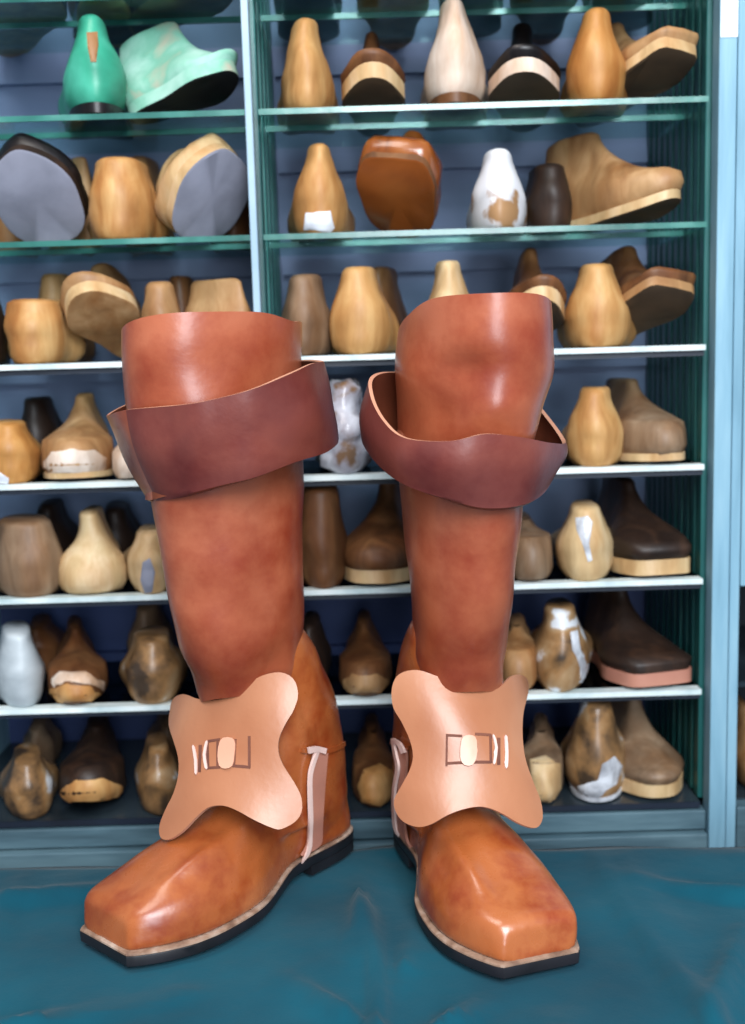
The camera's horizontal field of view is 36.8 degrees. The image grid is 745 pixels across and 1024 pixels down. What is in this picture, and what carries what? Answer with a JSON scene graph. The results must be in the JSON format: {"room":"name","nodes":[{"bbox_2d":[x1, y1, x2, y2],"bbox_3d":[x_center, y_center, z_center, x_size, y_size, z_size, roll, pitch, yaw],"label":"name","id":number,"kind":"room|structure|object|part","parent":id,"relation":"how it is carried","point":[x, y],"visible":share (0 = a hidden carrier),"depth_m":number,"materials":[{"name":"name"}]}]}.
{"room":"service shop","nodes":[
{"label":"service shop","id":0,"kind":"room"},
{"bbox_3d":[0.035,1.187,0.369,4.400,0.040,3.600,-2,8,0],"label":"floor","id":1,"kind":"structure","parent":0,"visible":0},
{"bbox_2d":[0,0,744,868],"bbox_3d":[-0.054,0.145,1.254,0.844,1.780,0.270,-2,8,0],"label":"shelving unit","id":2,"kind":"object","parent":1,"relation":"on","point":[689,366],"visible":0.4,"depth_m":1.16,"materials":[{"name":"blue"}]},
{"bbox_3d":[-0.465,0.167,1.256,0.020,1.760,0.245,-2,8,0],"label":"panel","id":3,"kind":"part","parent":2,"relation":"part of","materials":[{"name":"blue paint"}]},
{"bbox_2d":[0,303,10,364],"bbox_3d":[-0.404,-0.199,1.188,0.036,0.086,0.186,-4,8,-16],"label":"shoe last","id":4,"kind":"object","parent":2,"relation":"on","point":[5,359],"visible":0.68,"depth_m":1.12,"materials":[{"name":"brown wood"}]},
{"bbox_2d":[0,218,40,258],"bbox_3d":[-0.395,-0.328,1.226,0.061,0.096,0.110,-5,9,-23],"label":"shoe last","id":5,"kind":"object","parent":2,"relation":"on","point":[6,235],"visible":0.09,"depth_m":1.18,"materials":[{"name":"beige wood"}]},
{"bbox_2d":[0,419,42,483],"bbox_3d":[-0.376,-0.064,1.153,0.076,0.062,0.110,-2,8,0],"label":"shoe last","id":6,"kind":"object","parent":2,"relation":"on","point":[20,452],"visible":0.96,"depth_m":1.11,"materials":[{"name":"brown wood"}]},
{"bbox_2d":[0,620,45,707],"bbox_3d":[-0.377,0.156,1.182,0.060,0.076,0.114,-4,8,-14],"label":"shoe last","id":7,"kind":"object","parent":2,"relation":"on","point":[22,668],"visible":1,"depth_m":1.14,"materials":[{"name":"white paint"}]},
{"bbox_2d":[0,743,59,819],"bbox_3d":[-0.371,0.282,1.201,0.063,0.060,0.113,-3,8,-9],"label":"shoe last","id":8,"kind":"object","parent":2,"relation":"on","point":[29,783],"visible":1,"depth_m":1.16,"materials":[{"name":"brown wood"}]},
{"bbox_2d":[0,513,62,597],"bbox_3d":[-0.364,0.042,1.167,0.094,0.077,0.109,-2,8,0],"label":"shoe last","id":9,"kind":"object","parent":2,"relation":"on","point":[31,552],"visible":0.94,"depth_m":1.12,"materials":[{"name":"brown wood"}]},
{"bbox_2d":[0,2,67,56],"bbox_3d":[-0.356,-0.552,1.141,0.076,0.118,0.235,-4,8,-17],"label":"shoe last","id":10,"kind":"object","parent":2,"relation":"on","point":[14,42],"visible":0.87,"depth_m":1.12,"materials":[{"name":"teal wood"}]},
{"bbox_2d":[21,396,62,472],"bbox_3d":[-0.372,-0.089,1.256,0.064,0.081,0.121,-2,8,0],"label":"shoe last","id":11,"kind":"object","parent":2,"relation":"on","point":[40,415],"visible":0.48,"depth_m":1.21,"materials":[{"name":"brown wood"}]},
{"bbox_2d":[23,717,62,762],"bbox_3d":[-0.393,0.268,1.321,0.049,0.056,0.110,-2,8,0],"label":"shoe last","id":12,"kind":"object","parent":2,"relation":"on","point":[42,732],"visible":0.7,"depth_m":1.29,"materials":[{"name":"brown wood"}]},
{"bbox_2d":[0,133,88,240],"bbox_3d":[-0.329,-0.317,1.115,0.091,0.103,0.105,-2,8,0],"label":"shoe last","id":13,"kind":"object","parent":2,"relation":"on","point":[44,197],"visible":0.98,"depth_m":1.08,"materials":[{"name":"black paint"}]},
{"bbox_2d":[4,299,86,363],"bbox_3d":[-0.338,-0.183,1.138,0.080,0.064,0.113,-2,8,0],"label":"shoe last","id":14,"kind":"object","parent":2,"relation":"on","point":[37,331],"visible":0.92,"depth_m":1.09,"materials":[{"name":"brown wood"}]},
{"bbox_2d":[29,613,64,673],"bbox_3d":[-0.387,0.149,1.304,0.059,0.056,0.110,-2,8,0],"label":"shoe last","id":15,"kind":"object","parent":2,"relation":"on","point":[47,637],"visible":0.47,"depth_m":1.26,"materials":[{"name":"brown wood"}]},
{"bbox_2d":[37,498,78,552],"bbox_3d":[-0.365,0.025,1.282,0.068,0.079,0.121,-2,8,0],"label":"shoe last","id":16,"kind":"object","parent":2,"relation":"on","point":[66,529],"visible":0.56,"depth_m":1.24,"materials":[{"name":"brown wood"}]},
{"bbox_3d":[-0.289,-0.138,1.098,0.350,0.005,0.008,-2,8,0],"label":"shelf rail","id":17,"kind":"part","parent":2,"relation":"part of","materials":[{"name":"white metal"}]},
{"bbox_2d":[38,274,95,363],"bbox_3d":[-0.350,-0.216,1.254,0.067,0.097,0.112,-2,8,0],"label":"shoe last","id":18,"kind":"object","parent":2,"relation":"on","point":[50,284],"visible":0.2,"depth_m":1.21,"materials":[{"name":"beige wood"}]},
{"bbox_3d":[-0.285,-0.022,1.115,0.350,0.005,0.008,-2,8,0],"label":"shelf rail","id":19,"kind":"part","parent":2,"relation":"part of","materials":[{"name":"white metal"}]},
{"bbox_2d":[49,157,100,255],"bbox_3d":[-0.326,-0.329,1.216,0.054,0.097,0.121,-5,9,-20],"label":"shoe last","id":20,"kind":"object","parent":2,"relation":"on","point":[81,163],"visible":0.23,"depth_m":1.17,"materials":[{"name":"beige wood"}]},
{"bbox_2d":[41,392,113,479],"bbox_3d":[-0.304,-0.082,1.181,0.073,0.084,0.171,-2,8,0],"label":"shoe last","id":21,"kind":"object","parent":2,"relation":"on","point":[82,447],"visible":1,"depth_m":1.12,"materials":[{"name":"beige wood"}]},
{"bbox_2d":[47,615,108,703],"bbox_3d":[-0.317,0.157,1.214,0.062,0.063,0.171,-3,8,-8],"label":"shoe last","id":22,"kind":"object","parent":2,"relation":"on","point":[77,674],"visible":1,"depth_m":1.17,"materials":[{"name":"brown wood"}]},
{"bbox_3d":[-0.286,-0.039,1.193,0.350,0.005,0.174,-2,8,0],"label":"glass shelf","id":23,"kind":"part","parent":2,"relation":"part of","materials":[{"name":"glass"}]},
{"bbox_3d":[-0.283,0.075,1.209,0.350,0.005,0.174,-2,8,0],"label":"glass shelf","id":24,"kind":"part","parent":2,"relation":"part of","materials":[{"name":"white glass"}]},
{"bbox_3d":[-0.282,0.091,1.131,0.350,0.005,0.008,-2,8,0],"label":"shelf rail","id":25,"kind":"part","parent":2,"relation":"part of","materials":[{"name":"white metal"}]},
{"bbox_3d":[-0.279,0.205,1.147,0.350,0.005,0.008,-2,8,0],"label":"shelf rail","id":26,"kind":"part","parent":2,"relation":"part of","materials":[{"name":"white metal"}]},
{"bbox_2d":[59,716,126,802],"bbox_3d":[-0.300,0.271,1.230,0.070,0.070,0.170,-2,8,0],"label":"shoe last","id":27,"kind":"object","parent":2,"relation":"on","point":[94,770],"visible":0.94,"depth_m":1.18,"materials":[{"name":"brown wood"}]},
{"bbox_2d":[59,505,127,593],"bbox_3d":[-0.288,0.037,1.169,0.069,0.081,0.114,-2,8,0],"label":"shoe last","id":28,"kind":"object","parent":2,"relation":"on","point":[94,562],"visible":1,"depth_m":1.14,"materials":[{"name":"brown wood"}]},
{"bbox_2d":[58,14,133,139],"bbox_3d":[-0.277,-0.434,1.139,0.080,0.094,0.186,-4,8,-19],"label":"shoe last","id":29,"kind":"object","parent":2,"relation":"on","point":[94,79],"visible":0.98,"depth_m":1.06,"materials":[{"name":"green paint"}]},
{"bbox_3d":[-0.279,0.189,1.225,0.350,0.005,0.174,-2,8,0],"label":"glass shelf","id":30,"kind":"part","parent":2,"relation":"part of","materials":[{"name":"clear glass"}]},
{"bbox_2d":[60,263,141,357],"bbox_3d":[-0.271,-0.208,1.159,0.080,0.103,0.162,-2,8,0],"label":"shoe last","id":31,"kind":"object","parent":2,"relation":"on","point":[96,304],"visible":0.77,"depth_m":1.10,"materials":[{"name":"beige wood"}]},
{"bbox_2d":[67,0,134,47],"bbox_3d":[-0.279,-0.546,1.146,0.077,0.099,0.235,-3,8,-8],"label":"shoe last","id":32,"kind":"object","parent":2,"relation":"on","point":[107,9],"visible":0.42,"depth_m":1.10,"materials":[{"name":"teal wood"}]},
{"bbox_2d":[104,500,140,552],"bbox_3d":[-0.292,0.025,1.288,0.062,0.073,0.112,-2,8,0],"label":"shoe last","id":33,"kind":"object","parent":2,"relation":"on","point":[121,520],"visible":0.51,"depth_m":1.24,"materials":[{"name":"brown wood"}]},
{"bbox_2d":[112,445,132,477],"bbox_3d":[-0.254,-0.068,1.172,0.033,0.055,0.151,-3,8,-7],"label":"shoe last","id":34,"kind":"object","parent":2,"relation":"on","point":[120,469],"visible":0.2,"depth_m":1.11,"materials":[{"name":"beige wood"}]},
{"bbox_2d":[88,157,168,245],"bbox_3d":[-0.249,-0.308,1.120,0.083,0.079,0.113,-2,8,0],"label":"shoe last","id":35,"kind":"object","parent":2,"relation":"on","point":[122,195],"visible":0.9,"depth_m":1.07,"materials":[{"name":"brown wood"}]},
{"bbox_2d":[123,524,165,593],"bbox_3d":[-0.237,0.043,1.188,0.066,0.062,0.150,-2,8,0],"label":"shoe last","id":36,"kind":"object","parent":2,"relation":"on","point":[143,558],"visible":0.69,"depth_m":1.12,"materials":[{"name":"brown wood"}]},
{"bbox_2d":[127,604,174,650],"bbox_3d":[-0.262,0.137,1.304,0.058,0.073,0.112,-2,8,0],"label":"shoe last","id":37,"kind":"object","parent":2,"relation":"on","point":[146,615],"visible":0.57,"depth_m":1.26,"materials":[{"name":"brown wood"}]},
{"bbox_2d":[126,156,175,256],"bbox_3d":[-0.250,-0.339,1.246,0.052,0.104,0.100,-2,8,0],"label":"shoe last","id":38,"kind":"object","parent":2,"relation":"on","point":[153,167],"visible":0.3,"depth_m":1.22,"materials":[{"name":"beige wood"}]},
{"bbox_2d":[119,626,187,703],"bbox_3d":[-0.235,0.157,1.185,0.074,0.066,0.112,-2,8,0],"label":"shoe last","id":39,"kind":"object","parent":2,"relation":"on","point":[153,670],"visible":1,"depth_m":1.14,"materials":[{"name":"brown wood"}]},
{"bbox_2d":[135,732,178,815],"bbox_3d":[-0.231,0.274,1.202,0.058,0.068,0.112,-2,8,0],"label":"shoe last","id":40,"kind":"object","parent":2,"relation":"on","point":[156,771],"visible":0.91,"depth_m":1.16,"materials":[{"name":"brown wood"}]},
{"bbox_2d":[141,281,180,317],"bbox_3d":[-0.216,-0.193,1.137,0.053,0.077,0.113,-2,8,0],"label":"shoe last","id":41,"kind":"object","parent":2,"relation":"on","point":[160,296],"visible":0.49,"depth_m":1.09,"materials":[{"name":"beige wood"}]},
{"bbox_2d":[147,714,177,756],"bbox_3d":[-0.241,0.263,1.321,0.047,0.056,0.111,-4,8,-18],"label":"shoe last","id":42,"kind":"object","parent":2,"relation":"on","point":[161,724],"visible":0.29,"depth_m":1.29,"materials":[{"name":"brown wood"}]},
{"bbox_2d":[106,0,232,44],"bbox_3d":[-0.222,-0.553,1.117,0.234,0.118,0.081,5,10,38],"label":"shoe last","id":43,"kind":"object","parent":2,"relation":"on","point":[140,9],"visible":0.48,"depth_m":1.10,"materials":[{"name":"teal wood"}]},
{"bbox_2d":[119,22,238,124],"bbox_3d":[-0.195,-0.431,1.086,0.135,0.097,0.060,1,8,16],"label":"shoe last","id":44,"kind":"object","parent":2,"relation":"on","point":[164,71],"visible":0.91,"depth_m":1.08,"materials":[{"name":"green paint"}]},
{"bbox_2d":[169,276,193,311],"bbox_3d":[-0.207,-0.213,1.239,0.052,0.089,0.120,-2,8,0],"label":"shoe last","id":45,"kind":"object","parent":2,"relation":"on","point":[182,284],"visible":0.27,"depth_m":1.18,"materials":[{"name":"brown wood"}]},
{"bbox_2d":[155,133,248,236],"bbox_3d":[-0.177,-0.322,1.119,0.100,0.101,0.090,6,11,44],"label":"shoe last","id":46,"kind":"object","parent":2,"relation":"on","point":[201,189],"visible":0.99,"depth_m":1.09,"materials":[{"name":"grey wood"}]},
{"bbox_2d":[185,278,250,311],"bbox_3d":[-0.166,-0.196,1.140,0.053,0.080,0.110,-9,11,-43],"label":"shoe last","id":47,"kind":"object","parent":2,"relation":"on","point":[227,294],"visible":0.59,"depth_m":1.11,"materials":[{"name":"beige wood"}]},
{"bbox_2d":[210,153,250,252],"bbox_3d":[-0.157,-0.337,1.232,0.054,0.100,0.121,-2,8,0],"label":"shoe last","id":48,"kind":"object","parent":2,"relation":"on","point":[242,226],"visible":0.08,"depth_m":1.19,"materials":[{"name":"brown wood"}]},
{"bbox_2d":[273,0,341,41],"bbox_3d":[-0.069,-0.550,1.149,0.073,0.093,0.236,-2,8,0],"label":"shoe last","id":49,"kind":"object","parent":2,"relation":"on","point":[329,30],"visible":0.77,"depth_m":1.15,"materials":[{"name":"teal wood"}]},
{"bbox_2d":[276,18,339,134],"bbox_3d":[-0.068,-0.436,1.140,0.066,0.085,0.186,-2,8,0],"label":"shoe last","id":50,"kind":"object","parent":2,"relation":"on","point":[307,80],"visible":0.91,"depth_m":1.06,"materials":[{"name":"brown wood"}]},
{"bbox_2d":[281,274,334,355],"bbox_3d":[-0.063,-0.204,1.173,0.067,0.080,0.186,-2,8,0],"label":"shoe last","id":51,"kind":"object","parent":2,"relation":"on","point":[305,302],"visible":0.75,"depth_m":1.09,"materials":[{"name":"brown wood"}]},
{"bbox_2d":[303,611,331,674],"bbox_3d":[-0.066,0.145,1.219,0.041,0.070,0.121,-2,8,0],"label":"shoe last","id":52,"kind":"object","parent":2,"relation":"on","point":[313,627],"visible":0.53,"depth_m":1.18,"materials":[{"name":"brown wood"}]},
{"bbox_2d":[287,143,354,241],"bbox_3d":[-0.055,-0.323,1.157,0.072,0.086,0.187,-2,8,0],"label":"shoe last","id":53,"kind":"object","parent":2,"relation":"on","point":[319,203],"visible":0.93,"depth_m":1.07,"materials":[{"name":"brown wood"}]},
{"bbox_3d":[-0.033,0.527,1.438,0.824,0.972,0.012,-2,8,0],"label":"panel","id":54,"kind":"part","parent":2,"relation":"part of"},
{"bbox_3d":[-0.058,-0.344,1.316,0.824,0.788,0.012,-2,8,0],"label":"panel","id":55,"kind":"part","parent":2,"relation":"part of","materials":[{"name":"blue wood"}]},
{"bbox_2d":[302,485,347,588],"bbox_3d":[-0.057,0.015,1.204,0.068,0.101,0.187,-2,8,0],"label":"shoe last","id":56,"kind":"object","parent":2,"relation":"on","point":[324,532],"visible":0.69,"depth_m":1.12,"materials":[{"name":"brown wood"}]},
{"bbox_2d":[315,378,371,473],"bbox_3d":[-0.029,-0.093,1.168,0.068,0.094,0.165,-2,8,0],"label":"shoe last","id":57,"kind":"object","parent":2,"relation":"on","point":[349,456],"visible":0.66,"depth_m":1.10,"materials":[{"name":"white wood"}]},
{"bbox_3d":[-0.064,0.328,1.161,0.814,0.020,0.016,-2,8,0],"label":"rail","id":58,"kind":"part","parent":2,"relation":"part of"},
{"bbox_3d":[-0.062,0.373,1.163,0.814,0.066,0.024,-2,8,0],"label":"rail","id":59,"kind":"part","parent":2,"relation":"part of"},
{"bbox_2d":[329,266,399,354],"bbox_3d":[-0.009,-0.203,1.136,0.077,0.086,0.112,-2,8,0],"label":"shoe last","id":60,"kind":"object","parent":2,"relation":"on","point":[361,321],"visible":0.99,"depth_m":1.09,"materials":[{"name":"brown wood"}]},
{"bbox_2d":[339,609,392,694],"bbox_3d":[-0.008,0.149,1.215,0.057,0.059,0.173,-2,8,0],"label":"shoe last","id":61,"kind":"object","parent":2,"relation":"on","point":[365,664],"visible":1,"depth_m":1.17,"materials":[{"name":"brown wood"}]},
{"bbox_2d":[352,713,392,806],"bbox_3d":[0.000,0.269,1.232,0.047,0.055,0.171,-2,8,0],"label":"shoe last","id":62,"kind":"object","parent":2,"relation":"on","point":[372,769],"visible":0.97,"depth_m":1.18,"materials":[{"name":"brown wood"}]},
{"bbox_2d":[341,31,405,136],"bbox_3d":[0.000,-0.441,1.132,0.064,0.094,0.171,-2,8,0],"label":"shoe last","id":63,"kind":"object","parent":2,"relation":"on","point":[372,76],"visible":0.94,"depth_m":1.08,"materials":[{"name":"brown wood"}]},
{"bbox_2d":[344,484,409,584],"bbox_3d":[0.009,0.015,1.195,0.085,0.101,0.168,-2,8,0],"label":"shoe last","id":64,"kind":"object","parent":2,"relation":"on","point":[375,552],"visible":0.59,"depth_m":1.14,"materials":[{"name":"brown wood"}]},
{"bbox_2d":[374,266,407,353],"bbox_3d":[0.013,-0.225,1.254,0.052,0.095,0.112,1,8,18],"label":"shoe last","id":65,"kind":"object","parent":2,"relation":"on","point":[387,276],"visible":0.36,"depth_m":1.22,"materials":[{"name":"brown wood"}]},
{"bbox_2d":[357,0,428,49],"bbox_3d":[0.019,-0.564,1.148,0.075,0.117,0.236,-2,8,0],"label":"shoe last","id":66,"kind":"object","parent":2,"relation":"on","point":[392,33],"visible":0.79,"depth_m":1.16,"materials":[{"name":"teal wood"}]},
{"bbox_2d":[356,130,441,237],"bbox_3d":[0.026,-0.330,1.125,0.086,0.105,0.125,-2,8,0],"label":"shoe last","id":67,"kind":"object","parent":2,"relation":"on","point":[398,178],"visible":0.98,"depth_m":1.09,"materials":[{"name":"brown wood"}]},
{"bbox_2d":[429,260,468,299],"bbox_3d":[0.083,-0.212,1.172,0.067,0.088,0.186,-2,8,0],"label":"shoe last","id":68,"kind":"object","parent":2,"relation":"on","point":[448,280],"visible":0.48,"depth_m":1.09,"materials":[{"name":"brown wood"}]},
{"bbox_2d":[420,0,487,130],"bbox_3d":[0.086,-0.447,1.139,0.073,0.098,0.186,-2,8,0],"label":"shoe last","id":69,"kind":"object","parent":2,"relation":"on","point":[455,72],"visible":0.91,"depth_m":1.06,"materials":[{"name":"beige wood"}]},
{"bbox_2d":[438,0,502,37],"bbox_3d":[0.103,-0.553,1.149,0.073,0.089,0.235,-2,8,0],"label":"shoe last","id":70,"kind":"object","parent":2,"relation":"on","point":[482,26],"visible":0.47,"depth_m":1.17,"materials":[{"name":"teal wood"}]},
{"bbox_2d":[466,148,526,236],"bbox_3d":[0.127,-0.323,1.156,0.070,0.076,0.184,0,8,12],"label":"shoe last","id":71,"kind":"object","parent":2,"relation":"on","point":[498,199],"visible":0.89,"depth_m":1.08,"materials":[{"name":"white paint"}]},
{"bbox_3d":[0.115,-0.050,1.193,0.425,0.005,0.174,-2,8,0],"label":"glass shelf","id":72,"kind":"part","parent":2,"relation":"part of","materials":[{"name":"white glass"}]},
{"bbox_3d":[0.118,0.063,1.209,0.425,0.005,0.174,-2,8,0],"label":"glass shelf","id":73,"kind":"part","parent":2,"relation":"part of","materials":[{"name":"white glass"}]},
{"bbox_3d":[0.118,0.080,1.131,0.425,0.005,0.008,-2,8,0],"label":"shelf rail","id":74,"kind":"part","parent":2,"relation":"part of","materials":[{"name":"white metal"}]},
{"bbox_3d":[0.115,-0.034,1.115,0.425,0.005,0.008,-2,8,0],"label":"shelf rail","id":75,"kind":"part","parent":2,"relation":"part of","materials":[{"name":"white metal"}]},
{"bbox_3d":[0.121,0.177,1.225,0.425,0.005,0.174,-2,8,0],"label":"glass shelf","id":76,"kind":"part","parent":2,"relation":"part of","materials":[{"name":"glass"}]},
{"bbox_3d":[0.112,-0.150,1.098,0.425,0.005,0.008,-2,8,0],"label":"shelf rail","id":77,"kind":"part","parent":2,"relation":"part of","materials":[{"name":"white metal"}]},
{"bbox_3d":[0.122,0.193,1.147,0.425,0.005,0.008,-2,8,0],"label":"shelf rail","id":78,"kind":"part","parent":2,"relation":"part of","materials":[{"name":"white metal"}]},
{"bbox_2d":[503,612,537,688],"bbox_3d":[0.152,0.148,1.205,0.045,0.055,0.150,-2,8,0],"label":"shoe last","id":79,"kind":"object","parent":2,"relation":"on","point":[520,658],"visible":0.76,"depth_m":1.15,"materials":[{"name":"beige wood"}]},
{"bbox_2d":[487,23,560,132],"bbox_3d":[0.148,-0.448,1.131,0.072,0.098,0.170,-2,8,0],"label":"shoe last","id":80,"kind":"object","parent":2,"relation":"on","point":[524,71],"visible":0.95,"depth_m":1.08,"materials":[{"name":"black paint"}]},
{"bbox_2d":[515,511,552,579],"bbox_3d":[0.162,0.034,1.189,0.049,0.055,0.151,-2,8,0],"label":"shoe last","id":81,"kind":"object","parent":2,"relation":"on","point":[534,561],"visible":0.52,"depth_m":1.12,"materials":[{"name":"brown wood"}]},
{"bbox_2d":[508,248,566,330],"bbox_3d":[0.164,-0.222,1.159,0.060,0.105,0.163,-2,8,0],"label":"shoe last","id":82,"kind":"object","parent":2,"relation":"on","point":[528,276],"visible":0.54,"depth_m":1.10,"materials":[{"name":"brown wood"}]},
{"bbox_2d":[510,0,576,44],"bbox_3d":[0.180,-0.566,1.145,0.070,0.112,0.233,0,8,15],"label":"shoe last","id":83,"kind":"object","parent":2,"relation":"on","point":[546,28],"visible":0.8,"depth_m":1.17,"materials":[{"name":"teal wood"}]},
{"bbox_2d":[524,713,563,801],"bbox_3d":[0.180,0.265,1.221,0.047,0.056,0.150,-2,8,0],"label":"shoe last","id":84,"kind":"object","parent":2,"relation":"on","point":[543,755],"visible":0.92,"depth_m":1.17,"materials":[{"name":"brown wood"}]},
{"bbox_2d":[525,163,571,234],"bbox_3d":[0.182,-0.323,1.165,0.057,0.071,0.101,-2,8,0],"label":"shoe last","id":85,"kind":"object","parent":2,"relation":"on","point":[547,193],"visible":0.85,"depth_m":1.12,"materials":[{"name":"brown wood"}]},
{"bbox_2d":[530,597,592,692],"bbox_3d":[0.206,0.129,1.220,0.079,0.084,0.184,-2,8,0],"label":"shoe last","id":86,"kind":"object","parent":2,"relation":"on","point":[563,648],"visible":0.95,"depth_m":1.14,"materials":[{"name":"brown wood"}]},
{"bbox_2d":[551,499,613,580],"bbox_3d":[0.227,0.021,1.203,0.076,0.074,0.186,0,8,11],"label":"shoe last","id":87,"kind":"object","parent":2,"relation":"on","point":[582,548],"visible":0.94,"depth_m":1.12,"materials":[{"name":"brown wood"}]},
{"bbox_2d":[561,386,623,466],"bbox_3d":[0.233,-0.092,1.164,0.075,0.078,0.135,-2,8,0],"label":"shoe last","id":88,"kind":"object","parent":2,"relation":"on","point":[593,434],"visible":0.94,"depth_m":1.11,"materials":[{"name":"brown wood"}]},
{"bbox_2d":[560,701,625,802],"bbox_3d":[0.243,0.241,1.210,0.080,0.102,0.135,-2,8,0],"label":"shoe last","id":89,"kind":"object","parent":2,"relation":"on","point":[593,749],"visible":0.92,"depth_m":1.15,"materials":[{"name":"brown wood"}]},
{"bbox_2d":[560,7,627,117],"bbox_3d":[0.223,-0.442,1.114,0.073,0.087,0.134,-2,8,0],"label":"shoe last","id":90,"kind":"object","parent":2,"relation":"on","point":[596,66],"visible":0.96,"depth_m":1.06,"materials":[{"name":"brown wood"}]},
{"bbox_2d":[556,263,636,347],"bbox_3d":[0.233,-0.210,1.147,0.083,0.081,0.134,-2,8,0],"label":"shoe last","id":91,"kind":"object","parent":2,"relation":"on","point":[597,314],"visible":0.94,"depth_m":1.09,"materials":[{"name":"brown wood"}]},
{"bbox_2d":[545,132,683,234],"bbox_3d":[0.243,-0.337,1.138,0.064,0.101,0.174,-6,9,-29],"label":"shoe last","id":92,"kind":"object","parent":2,"relation":"on","point":[605,188],"visible":0.8,"depth_m":1.11,"materials":[{"name":"beige wood"}]},
{"bbox_2d":[582,0,653,31],"bbox_3d":[0.249,-0.555,1.149,0.079,0.085,0.234,1,8,18],"label":"shoe last","id":93,"kind":"object","parent":2,"relation":"on","point":[631,20],"visible":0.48,"depth_m":1.17,"materials":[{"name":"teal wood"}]},
{"bbox_2d":[583,591,691,687],"bbox_3d":[0.284,0.125,1.213,0.090,0.091,0.172,-2,8,0],"label":"shoe last","id":94,"kind":"object","parent":2,"relation":"on","point":[627,651],"visible":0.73,"depth_m":1.17,"materials":[{"name":"brown wood"}]},
{"bbox_2d":[576,23,698,127],"bbox_3d":[0.258,-0.451,1.132,0.064,0.098,0.174,-4,8,-18],"label":"shoe last","id":95,"kind":"object","parent":2,"relation":"on","point":[658,61],"visible":0.43,"depth_m":1.07,"materials":[{"name":"beige wood"}]},
{"bbox_2d":[597,477,690,576],"bbox_3d":[0.284,0.011,1.197,0.079,0.091,0.171,-2,8,0],"label":"shoe last","id":96,"kind":"object","parent":2,"relation":"on","point":[644,544],"visible":0.76,"depth_m":1.14,"materials":[{"name":"brown wood"}]},
{"bbox_2d":[605,378,686,462],"bbox_3d":[0.285,-0.099,1.181,0.072,0.083,0.170,-2,8,0],"label":"shoe last","id":97,"kind":"object","parent":2,"relation":"on","point":[651,433],"visible":0.7,"depth_m":1.12,"materials":[{"name":"brown wood"}]},
{"bbox_2d":[612,700,683,797],"bbox_3d":[0.292,0.243,1.230,0.078,0.090,0.171,-2,8,0],"label":"shoe last","id":98,"kind":"object","parent":2,"relation":"on","point":[653,767],"visible":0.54,"depth_m":1.18,"materials":[{"name":"brown wood"}]},
{"bbox_2d":[601,246,695,334],"bbox_3d":[0.270,-0.224,1.159,0.071,0.105,0.159,-3,8,-12],"label":"shoe last","id":99,"kind":"object","parent":2,"relation":"on","point":[654,296],"visible":0.56,"depth_m":1.11,"materials":[{"name":"brown wood"}]},
{"bbox_3d":[0.345,0.143,1.258,0.010,1.760,0.241,-2,8,0],"label":"panel","id":100,"kind":"part","parent":2,"relation":"part of","materials":[{"name":"teal glass"}]},
{"bbox_3d":[0.348,0.161,1.134,0.017,1.760,0.022,-2,8,0],"label":"post","id":101,"kind":"part","parent":2,"relation":"part of","materials":[{"name":"blue metal"}]},
{"bbox_3d":[0.362,0.160,1.135,0.010,1.760,0.020,-2,8,0],"label":"post","id":102,"kind":"part","parent":2,"relation":"part of","materials":[{"name":"blue metal"}]},
{"bbox_2d":[735,280,744,846],"bbox_3d":[0.586,0.136,1.257,0.436,1.760,0.267,-2,8,0],"label":"tall cabinet","id":103,"kind":"object","parent":1,"relation":"on","point":[740,789],"visible":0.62,"depth_m":1.15,"materials":[{"name":"blue paint"}]},
{"bbox_3d":[0.601,0.659,1.206,0.436,0.738,0.020,-2,8,0],"label":"rail","id":104,"kind":"part","parent":103,"relation":"part of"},
{"bbox_2d":[736,695,744,785],"bbox_3d":[0.412,0.250,1.227,0.044,0.074,0.152,-2,8,0],"label":"shoe last","id":105,"kind":"object","parent":103,"relation":"on","point":[740,758],"visible":0.37,"depth_m":1.22,"materials":[{"name":"beige wood"}]},
{"bbox_3d":[0.586,0.119,1.383,0.436,1.760,0.012,-2,8,0],"label":"panel","id":106,"kind":"part","parent":103,"relation":"part of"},
{"bbox_3d":[0.022,0.741,0.705,1.600,0.750,0.720,-2,8,0],"label":"work table","id":107,"kind":"object","parent":1,"relation":"on","visible":0},
{"bbox_2d":[0,845,744,1023],"bbox_3d":[0.015,0.501,0.677,1.660,0.322,0.788,-2,8,0],"label":"tabletop","id":108,"kind":"object","parent":107,"relation":"on","point":[661,930],"visible":0.64,"depth_m":0.84,"materials":[{"name":"teal fabric"}]},
{"bbox_2d":[80,311,353,966],"bbox_3d":[-0.129,0.084,0.910,0.212,0.482,0.223,-2,8,0],"label":"boot","id":109,"kind":"object","parent":108,"relation":"on","point":[220,417],"visible":1,"depth_m":0.87,"materials":[{"name":"leather"}]},
{"bbox_2d":[359,293,579,978],"bbox_3d":[0.076,0.077,0.898,0.164,0.488,0.262,-2,8,0],"label":"boot","id":110,"kind":"object","parent":108,"relation":"on","point":[464,430],"visible":1,"depth_m":0.85,"materials":[{"name":"leather"}]}
]}

